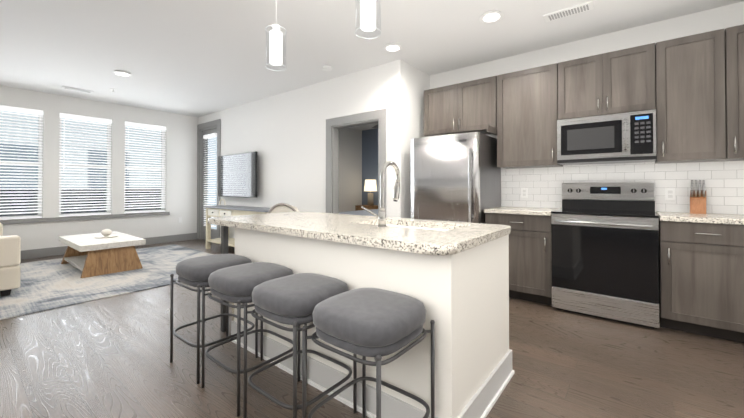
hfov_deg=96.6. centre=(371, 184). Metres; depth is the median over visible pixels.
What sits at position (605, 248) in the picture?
range
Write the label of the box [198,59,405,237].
wall
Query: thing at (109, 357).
floor
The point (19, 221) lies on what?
window sill
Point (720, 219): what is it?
countertop
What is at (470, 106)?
upper cabinet
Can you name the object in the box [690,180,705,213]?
knife block
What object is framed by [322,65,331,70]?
smoke detector
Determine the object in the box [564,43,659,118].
upper cabinet
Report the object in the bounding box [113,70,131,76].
recessed light
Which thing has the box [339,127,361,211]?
wall
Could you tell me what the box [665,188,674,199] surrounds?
electrical outlet
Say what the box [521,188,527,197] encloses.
electrical outlet
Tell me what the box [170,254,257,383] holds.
stool
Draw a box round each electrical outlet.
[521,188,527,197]
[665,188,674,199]
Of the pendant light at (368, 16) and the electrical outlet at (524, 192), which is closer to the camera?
the pendant light at (368, 16)
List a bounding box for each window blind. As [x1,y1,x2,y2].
[0,105,42,219]
[59,113,111,216]
[124,121,165,213]
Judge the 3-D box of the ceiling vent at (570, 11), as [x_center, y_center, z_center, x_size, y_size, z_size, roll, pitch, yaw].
[1.756,-1.544,2.973,0.380,0.016,0.150,0,-1,38]
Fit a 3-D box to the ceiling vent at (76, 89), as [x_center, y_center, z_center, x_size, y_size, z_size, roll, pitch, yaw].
[-4.724,-1.521,5.325,0.150,0.016,0.380,0,-1,38]
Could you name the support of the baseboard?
attached to the wall at (180, 178)
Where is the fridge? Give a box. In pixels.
[411,132,500,223]
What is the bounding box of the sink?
[372,221,451,228]
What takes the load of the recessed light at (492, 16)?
in the ceiling
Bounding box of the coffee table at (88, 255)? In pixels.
[59,231,145,277]
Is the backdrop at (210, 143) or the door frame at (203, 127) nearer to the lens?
the door frame at (203, 127)
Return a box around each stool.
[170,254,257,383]
[201,262,299,416]
[243,273,356,417]
[302,288,434,417]
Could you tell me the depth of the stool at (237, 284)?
1.81 m
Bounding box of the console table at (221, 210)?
[203,205,269,248]
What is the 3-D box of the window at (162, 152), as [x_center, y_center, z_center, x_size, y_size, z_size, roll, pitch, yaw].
[-4.624,-0.325,6.728,0.060,1.780,0.729,0,-1,38]
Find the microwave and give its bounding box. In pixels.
[557,109,655,164]
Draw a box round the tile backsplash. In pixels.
[501,160,743,213]
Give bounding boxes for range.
[551,182,658,328]
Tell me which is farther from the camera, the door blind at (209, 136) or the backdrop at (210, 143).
the backdrop at (210, 143)
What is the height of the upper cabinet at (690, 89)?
1.040 m
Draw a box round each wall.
[0,85,197,250]
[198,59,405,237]
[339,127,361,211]
[362,128,377,204]
[406,63,429,218]
[430,1,743,138]
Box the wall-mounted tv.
[218,151,256,197]
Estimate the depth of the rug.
3.99 m
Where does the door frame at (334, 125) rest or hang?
attached to the wall at (283, 135)
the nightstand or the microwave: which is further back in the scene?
the nightstand
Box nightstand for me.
[355,205,377,210]
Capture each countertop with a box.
[208,211,510,256]
[484,206,561,217]
[656,211,743,225]
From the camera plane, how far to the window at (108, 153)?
6.03 m
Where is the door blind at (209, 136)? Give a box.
[203,133,216,226]
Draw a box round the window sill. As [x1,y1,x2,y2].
[0,212,169,223]
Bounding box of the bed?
[339,209,377,215]
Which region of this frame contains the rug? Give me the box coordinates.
[0,244,213,319]
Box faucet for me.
[360,161,399,228]
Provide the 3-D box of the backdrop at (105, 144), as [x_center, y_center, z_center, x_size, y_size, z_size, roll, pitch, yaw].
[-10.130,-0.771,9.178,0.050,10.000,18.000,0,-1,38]
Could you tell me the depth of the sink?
2.29 m
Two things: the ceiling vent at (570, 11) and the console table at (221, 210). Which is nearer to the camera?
the ceiling vent at (570, 11)
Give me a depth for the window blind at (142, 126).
6.66 m
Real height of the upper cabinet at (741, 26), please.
1.040 m
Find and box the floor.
[0,239,743,417]
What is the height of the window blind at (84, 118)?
1.773 m
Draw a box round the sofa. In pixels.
[0,223,20,296]
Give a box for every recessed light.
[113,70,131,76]
[383,43,401,51]
[479,10,503,22]
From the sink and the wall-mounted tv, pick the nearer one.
the sink
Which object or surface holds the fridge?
on the floor
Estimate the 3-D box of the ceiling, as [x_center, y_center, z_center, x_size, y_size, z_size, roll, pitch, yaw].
[-1.158,-1.595,3.675,9.560,0.100,10.100,0,-1,38]
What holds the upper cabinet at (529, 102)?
attached to the wall at (725, 17)
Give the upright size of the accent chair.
0.938 m
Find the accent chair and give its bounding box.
[268,203,297,212]
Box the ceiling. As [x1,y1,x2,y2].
[0,0,743,130]
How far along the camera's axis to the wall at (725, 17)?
3.41 m
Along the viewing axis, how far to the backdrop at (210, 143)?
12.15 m
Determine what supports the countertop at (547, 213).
on the base cabinet at (530, 251)
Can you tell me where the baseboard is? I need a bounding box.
[21,233,196,259]
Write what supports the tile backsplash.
attached to the wall at (725, 17)
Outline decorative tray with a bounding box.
[94,229,118,237]
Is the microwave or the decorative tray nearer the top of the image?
the microwave
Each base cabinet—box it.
[485,214,551,305]
[658,218,743,342]
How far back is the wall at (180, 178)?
6.25 m
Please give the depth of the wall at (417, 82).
4.30 m
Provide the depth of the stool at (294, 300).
1.53 m
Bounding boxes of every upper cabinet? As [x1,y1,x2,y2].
[424,76,495,136]
[488,62,567,167]
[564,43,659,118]
[655,25,739,162]
[732,24,743,160]
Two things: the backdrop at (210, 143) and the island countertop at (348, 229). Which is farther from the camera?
the backdrop at (210, 143)
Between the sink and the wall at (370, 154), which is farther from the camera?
the wall at (370, 154)
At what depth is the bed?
6.98 m
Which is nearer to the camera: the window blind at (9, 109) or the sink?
the sink
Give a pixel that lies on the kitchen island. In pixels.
(453, 276)
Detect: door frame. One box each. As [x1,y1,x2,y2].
[197,119,220,238]
[326,109,385,213]
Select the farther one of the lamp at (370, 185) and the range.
the lamp at (370, 185)
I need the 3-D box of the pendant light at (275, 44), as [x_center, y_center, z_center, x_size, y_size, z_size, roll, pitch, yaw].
[-0.688,-1.198,2.380,0.147,0.720,0.147,0,-1,38]
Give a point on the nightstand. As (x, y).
(357, 207)
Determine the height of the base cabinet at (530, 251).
0.876 m
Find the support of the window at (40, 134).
in the wall at (180, 178)
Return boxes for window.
[0,111,42,217]
[59,118,110,214]
[124,126,164,211]
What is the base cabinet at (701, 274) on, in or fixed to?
on the floor
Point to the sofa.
(10, 258)
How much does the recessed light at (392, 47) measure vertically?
0.025 m
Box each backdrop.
[0,111,160,216]
[207,137,216,228]
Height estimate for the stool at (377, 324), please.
0.668 m
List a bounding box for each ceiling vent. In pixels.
[61,86,93,92]
[543,1,593,21]
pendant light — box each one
[265,24,286,70]
[355,0,380,38]
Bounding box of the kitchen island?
[221,225,513,417]
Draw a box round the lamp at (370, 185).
[364,180,376,205]

